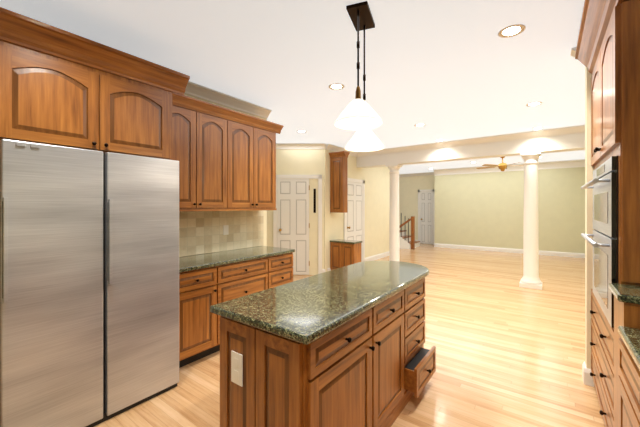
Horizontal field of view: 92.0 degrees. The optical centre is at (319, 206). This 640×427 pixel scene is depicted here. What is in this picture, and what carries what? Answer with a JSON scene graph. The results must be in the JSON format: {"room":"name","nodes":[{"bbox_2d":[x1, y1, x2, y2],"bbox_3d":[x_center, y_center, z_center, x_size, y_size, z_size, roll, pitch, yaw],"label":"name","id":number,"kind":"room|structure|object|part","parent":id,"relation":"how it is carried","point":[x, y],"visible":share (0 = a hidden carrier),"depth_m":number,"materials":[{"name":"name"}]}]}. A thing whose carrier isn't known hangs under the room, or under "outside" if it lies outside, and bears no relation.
{"room":"kitchen","nodes":[
{"label":"kitchen","id":0,"kind":"room"},
{"bbox_2d":[0,7,189,159],"bbox_3d":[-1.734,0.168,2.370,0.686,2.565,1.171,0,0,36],"label":"upper cabinet","id":1,"kind":"object","parent":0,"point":[60,87],"visible":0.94,"depth_m":2.08,"materials":[{"name":"brown wood"}]},
{"bbox_2d":[184,93,266,256],"bbox_3d":[-2.072,0.060,2.598,0.120,2.780,4.320,0,0,36],"label":"wall","id":2,"kind":"structure","parent":0,"point":[265,227],"depth_m":4.07,"materials":[{"name":"beige paint"}]},
{"bbox_2d":[172,93,227,208],"bbox_3d":[-1.365,-0.515,3.174,0.326,1.080,0.753,0,0,36],"label":"upper cabinet","id":3,"kind":"object","parent":2,"relation":"attached to","point":[225,157],"depth_m":3.12,"materials":[{"name":"brown wood"}]},
{"bbox_2d":[179,210,263,256],"bbox_3d":[-1.248,0.281,3.603,0.009,0.503,1.583,0,0,36],"label":"tile backsplash","id":4,"kind":"structure","parent":2,"relation":"attached to","point":[200,232],"depth_m":3.65,"materials":[{"name":"tile"}]},
{"bbox_2d":[223,225,228,234],"bbox_3d":[-1.139,0.282,3.739,0.004,0.115,0.075,0,0,36],"label":"outlet","id":5,"kind":"object","parent":4,"relation":"attached to","point":[225,229],"visible":1,"depth_m":3.74,"materials":[{"name":"white plastic"}]},
{"bbox_2d":[228,109,279,208],"bbox_3d":[-0.914,-0.515,3.785,0.326,1.080,0.765,0,0,36],"label":"upper cabinet","id":6,"kind":"object","parent":2,"relation":"attached to","point":[251,140],"depth_m":3.65,"materials":[{"name":"brown wood"}]},
{"bbox_2d":[0,0,584,173],"bbox_3d":[0.932,-1.355,6.147,8.200,0.050,13.800,0,0,36],"label":"ceiling","id":7,"kind":"structure","parent":0,"point":[447,70],"depth_m":2.75,"materials":[{"name":"white paint"}]},
{"bbox_2d":[328,83,344,89],"bbox_3d":[0.183,-1.327,3.419,0.180,0.003,0.180,0,0,36],"label":"recessed light","id":8,"kind":"object","parent":7,"relation":"in","point":[336,86],"visible":1,"depth_m":3.41,"materials":[{"name":"white"}]},
{"bbox_2d":[346,1,374,100],"bbox_3d":[0.288,-0.945,2.151,0.140,0.769,0.280,0,0,20],"label":"stem","id":9,"kind":"object","parent":7,"relation":"hanging from","point":[360,15],"visible":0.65,"depth_m":2.09,"materials":[{"name":"brown metal"}]},
{"bbox_2d":[334,99,384,151],"bbox_3d":[0.290,-0.567,2.138,0.359,0.287,0.490,0,0,36],"label":"shade","id":10,"kind":"object","parent":9,"relation":"hanging from","point":[362,117],"visible":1,"depth_m":2.14,"materials":[{"name":"white glass"}]},
{"bbox_2d":[476,157,523,170],"bbox_3d":[4.780,-1.125,8.088,1.289,0.409,1.247,0,0,36],"label":"ceiling fan","id":11,"kind":"object","parent":7,"relation":"hanging from","point":[502,166],"visible":0.9,"depth_m":7.98,"materials":[{"name":"gold metal"}]},
{"bbox_2d":[498,24,525,37],"bbox_3d":[1.450,-1.327,2.339,0.180,0.003,0.180,0,0,36],"label":"recessed light","id":12,"kind":"object","parent":7,"relation":"in","point":[511,31],"visible":1,"depth_m":2.33,"materials":[{"name":"white"}]},
{"bbox_2d":[526,102,541,106],"bbox_3d":[2.771,-1.327,4.002,0.180,0.003,0.180,0,0,36],"label":"recessed light","id":13,"kind":"object","parent":7,"relation":"in","point":[533,104],"visible":1,"depth_m":4.01,"materials":[{"name":"white"}]},
{"bbox_2d":[267,149,323,268],"bbox_3d":[-1.342,0.060,6.620,2.920,2.780,0.120,0,0,0],"label":"wall","id":14,"kind":"structure","parent":0,"point":[299,161],"depth_m":6.56,"materials":[{"name":"beige paint"}]},
{"bbox_2d":[273,175,321,274],"bbox_3d":[-0.472,0.388,6.543,0.845,2.125,0.632,0,0,36],"label":"pantry door","id":15,"kind":"structure","parent":14,"relation":"in","point":[297,220],"depth_m":6.54,"materials":[{"name":"white wood"}]},
{"bbox_2d":[94,243,604,426],"bbox_3d":[0.932,1.475,6.147,8.200,0.050,13.800,0,0,36],"label":"floor","id":16,"kind":"structure","parent":0,"point":[510,352],"depth_m":2.97,"materials":[{"name":"brown wood"}]},
{"bbox_2d":[0,139,178,426],"bbox_3d":[-1.721,0.540,2.299,0.780,1.820,1.007,0,0,36],"label":"refrigerator","id":17,"kind":"object","parent":16,"relation":"on","point":[105,417],"depth_m":1.98,"materials":[{"name":"silver metal"}]},
{"bbox_3d":[-1.608,0.522,1.888,0.050,1.785,0.478,0,0,36],"label":"refrigerator door","id":18,"kind":"part","parent":17,"relation":"part of","materials":[{"name":"silver metal"}]},
{"bbox_3d":[-1.563,0.081,1.881,0.030,0.878,0.518,0,0,36],"label":"refrigerator handle","id":19,"kind":"part","parent":17,"relation":"part of","materials":[{"name":"silver metal"}]},
{"bbox_3d":[-1.303,0.522,2.302,0.050,1.785,0.507,0,0,36],"label":"refrigerator door","id":20,"kind":"part","parent":17,"relation":"part of","materials":[{"name":"silver metal"}]},
{"bbox_2d":[179,253,292,367],"bbox_3d":[-1.012,1.013,3.417,0.607,0.874,1.563,0,0,36],"label":"base cabinet","id":21,"kind":"object","parent":16,"relation":"on","point":[201,291],"visible":0.58,"depth_m":2.95,"materials":[{"name":"brown wood"}]},
{"bbox_2d":[179,246,294,272],"bbox_3d":[-1.016,0.554,3.431,0.586,0.039,1.585,0,0,36],"label":"countertop","id":22,"kind":"structure","parent":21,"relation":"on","point":[196,262],"depth_m":3.32,"materials":[{"name":"green stone"}]},
{"bbox_2d":[220,278,435,426],"bbox_3d":[0.216,1.013,2.105,0.734,0.874,1.620,0,0,36],"label":"kitchen island","id":23,"kind":"object","parent":16,"relation":"on","point":[374,366],"visible":0.88,"depth_m":1.59,"materials":[{"name":"brown wood"}]},
{"bbox_2d":[231,350,242,386],"bbox_3d":[-0.420,0.816,1.560,0.084,0.156,0.008,0,0,36],"label":"outlet","id":24,"kind":"object","parent":23,"relation":"attached to","point":[236,368],"visible":1,"depth_m":1.55,"materials":[{"name":"white plastic"}]},
{"bbox_2d":[210,261,428,344],"bbox_3d":[0.241,0.554,2.238,0.680,0.040,1.912,0,0,36],"label":"island countertop","id":25,"kind":"structure","parent":23,"relation":"on","point":[308,310],"depth_m":1.78,"materials":[{"name":"green stone"}]},
{"bbox_2d":[330,239,361,269],"bbox_3d":[0.555,1.089,6.624,0.622,0.722,0.340,0,0,36],"label":"base cabinet","id":26,"kind":"object","parent":16,"relation":"on","point":[343,254],"depth_m":6.50,"materials":[{"name":"brown wood"}]},
{"bbox_3d":[0.555,0.746,6.624,0.622,0.035,0.340,0,0,36],"label":"desk cabinet top","id":27,"kind":"part","parent":26,"relation":"part of","materials":[{"name":"green stone"}]},
{"bbox_2d":[386,164,402,260],"bbox_3d":[1.728,0.241,7.176,0.334,2.418,0.334,0,0,36],"label":"column","id":28,"kind":"structure","parent":16,"relation":"on","point":[394,239],"depth_m":7.08,"materials":[{"name":"white paint"}]},
{"bbox_2d":[399,213,419,248],"bbox_3d":[2.167,0.478,11.863,3.260,4.383,1.035,0,0,36],"label":"staircase","id":29,"kind":"structure","parent":16,"relation":"on","point":[408,241],"depth_m":10.65,"materials":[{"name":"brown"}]},
{"bbox_2d":[519,151,541,289],"bbox_3d":[3.836,0.241,5.620,0.334,2.418,0.334,0,0,36],"label":"column","id":30,"kind":"structure","parent":16,"relation":"on","point":[530,279],"depth_m":5.53,"materials":[{"name":"white paint"}]},
{"bbox_2d":[575,0,639,426],"bbox_3d":[2.037,0.095,1.854,0.716,2.710,1.248,0,0,36],"label":"tall cabinet","id":31,"kind":"object","parent":16,"relation":"on","point":[607,53],"visible":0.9,"depth_m":1.64,"materials":[{"name":"brown wood"}]},
{"bbox_2d":[581,156,617,327],"bbox_3d":[1.941,0.190,1.921,0.437,0.920,0.873,0,0,36],"label":"wall oven","id":32,"kind":"object","parent":31,"relation":"in","point":[604,235],"visible":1,"depth_m":1.80,"materials":[{"name":"silver metal"}]},
{"bbox_2d":[608,283,639,426],"bbox_3d":[0.836,0.922,0.188,0.674,1.055,3.094,0,0,36],"label":"base cabinet","id":33,"kind":"object","parent":16,"relation":"on","point":[626,392],"depth_m":1.37,"materials":[{"name":"brown wood"}]},
{"bbox_3d":[1.684,0.412,1.313,0.645,0.035,0.276,0,0,36],"label":"base cabinet right cap","id":34,"kind":"part","parent":33,"relation":"part of","materials":[{"name":"green stone"}]},
{"bbox_2d":[618,326,639,370],"bbox_3d":[0.769,0.554,0.073,0.645,0.039,2.832,0,0,36],"label":"countertop","id":35,"kind":"structure","parent":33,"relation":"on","point":[630,337],"depth_m":1.25,"materials":[{"name":"green stone"}]},
{"bbox_2d":[324,149,389,271],"bbox_3d":[1.162,0.060,8.076,0.120,2.780,3.722,0,0,36],"label":"wall","id":36,"kind":"structure","parent":0,"point":[377,191],"depth_m":8.18,"materials":[{"name":"beige paint"}]},
{"bbox_2d":[329,151,349,212],"bbox_3d":[0.413,-0.517,6.624,0.391,1.285,0.230,0,0,36],"label":"upper cabinet","id":37,"kind":"object","parent":36,"relation":"attached to","point":[338,182],"visible":0.98,"depth_m":6.57,"materials":[{"name":"brown wood"}]},
{"bbox_2d":[344,178,364,261],"bbox_3d":[0.868,0.388,7.499,0.084,2.125,0.970,0,0,36],"label":"door","id":38,"kind":"structure","parent":36,"relation":"in","point":[354,222],"depth_m":7.56,"materials":[{"name":"white wood"}]},
{"bbox_2d":[365,251,388,260],"bbox_3d":[1.728,1.385,8.723,0.018,0.130,2.010,0,0,36],"label":"baseboard","id":39,"kind":"structure","parent":36,"relation":"attached to","point":[385,254],"depth_m":8.51,"materials":[{"name":"white"}]},
{"bbox_2d":[356,132,584,167],"bbox_3d":[2.871,-1.150,6.333,4.700,0.360,0.280,0,0,36],"label":"header","id":40,"kind":"object","parent":36,"relation":"attached to","point":[563,143],"visible":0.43,"depth_m":5.98,"materials":[{"name":"white paint"}]},
{"bbox_2d":[399,175,434,243],"bbox_3d":[3.106,0.060,12.883,3.700,2.780,0.120,0,0,36],"label":"wall","id":41,"kind":"structure","parent":0,"point":[410,187],"depth_m":12.42,"materials":[{"name":"beige paint"}]},
{"bbox_2d":[418,189,434,244],"bbox_3d":[4.121,0.393,12.002,0.650,2.115,0.084,0,0,36],"label":"back door","id":42,"kind":"structure","parent":41,"relation":"in","point":[426,216],"depth_m":12.02,"materials":[{"name":"white wood"}]},
{"bbox_2d":[435,167,584,252],"bbox_3d":[6.076,0.060,10.256,4.200,2.780,0.820,0,0,36],"label":"wall","id":43,"kind":"structure","parent":0,"point":[481,209],"depth_m":9.85,"materials":[{"name":"beige paint"}]},
{"bbox_2d":[434,243,584,257],"bbox_3d":[5.826,1.385,9.917,4.200,0.130,0.018,0,0,36],"label":"baseboard","id":44,"kind":"structure","parent":43,"relation":"attached to","point":[551,253],"depth_m":9.84,"materials":[{"name":"white"}]},
{"bbox_2d":[585,66,593,368],"bbox_3d":[2.480,0.060,2.389,0.645,2.780,0.130,0,0,36],"label":"wall","id":45,"kind":"structure","parent":0,"point":[589,170],"depth_m":2.52,"materials":[{"name":"beige paint"}]},
{"bbox_3d":[4.038,0.060,3.856,0.120,2.780,13.600,0,0,36],"label":"wall","id":46,"kind":"structure","parent":0,"visible":0},
{"bbox_2d":[185,81,271,118],"bbox_3d":[-1.985,-1.274,2.533,0.095,0.108,4.320,0,0,36],"label":"crown molding","id":47,"kind":"structure","parent":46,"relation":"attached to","point":[205,93],"depth_m":3.68,"materials":[{"name":"white paint"}]},
{"bbox_2d":[276,143,322,148],"bbox_3d":[-1.369,-1.274,6.532,2.339,0.108,1.810,0,0,36],"label":"crown molding","id":48,"kind":"structure","parent":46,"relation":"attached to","point":[278,145],"depth_m":6.50,"materials":[{"name":"white paint"}]},
{"bbox_2d":[323,143,357,156],"bbox_3d":[0.494,-1.274,6.987,0.096,0.108,1.290,0,0,36],"label":"crown molding","id":49,"kind":"structure","parent":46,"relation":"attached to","point":[331,147],"depth_m":6.81,"materials":[{"name":"white"}]},
{"bbox_2d":[399,172,432,176],"bbox_3d":[3.080,-1.274,12.764,3.600,0.108,0.095,0,0,36],"label":"crown molding","id":50,"kind":"structure","parent":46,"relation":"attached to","point":[425,173],"depth_m":12.22,"materials":[{"name":"white wood"}]},
{"bbox_2d":[358,125,584,156],"bbox_3d":[2.759,-1.274,6.181,4.700,0.108,0.097,0,0,36],"label":"crown molding","id":51,"kind":"structure","parent":46,"relation":"attached to","point":[579,128],"depth_m":5.90,"materials":[{"name":"white"}]},
{"bbox_2d":[433,159,584,175],"bbox_3d":[5.790,-1.224,9.868,4.200,0.208,0.140,0,0,36],"label":"crown molding","id":52,"kind":"structure","parent":46,"relation":"attached to","point":[580,162],"depth_m":9.71,"materials":[{"name":"white wood"}]}
]}

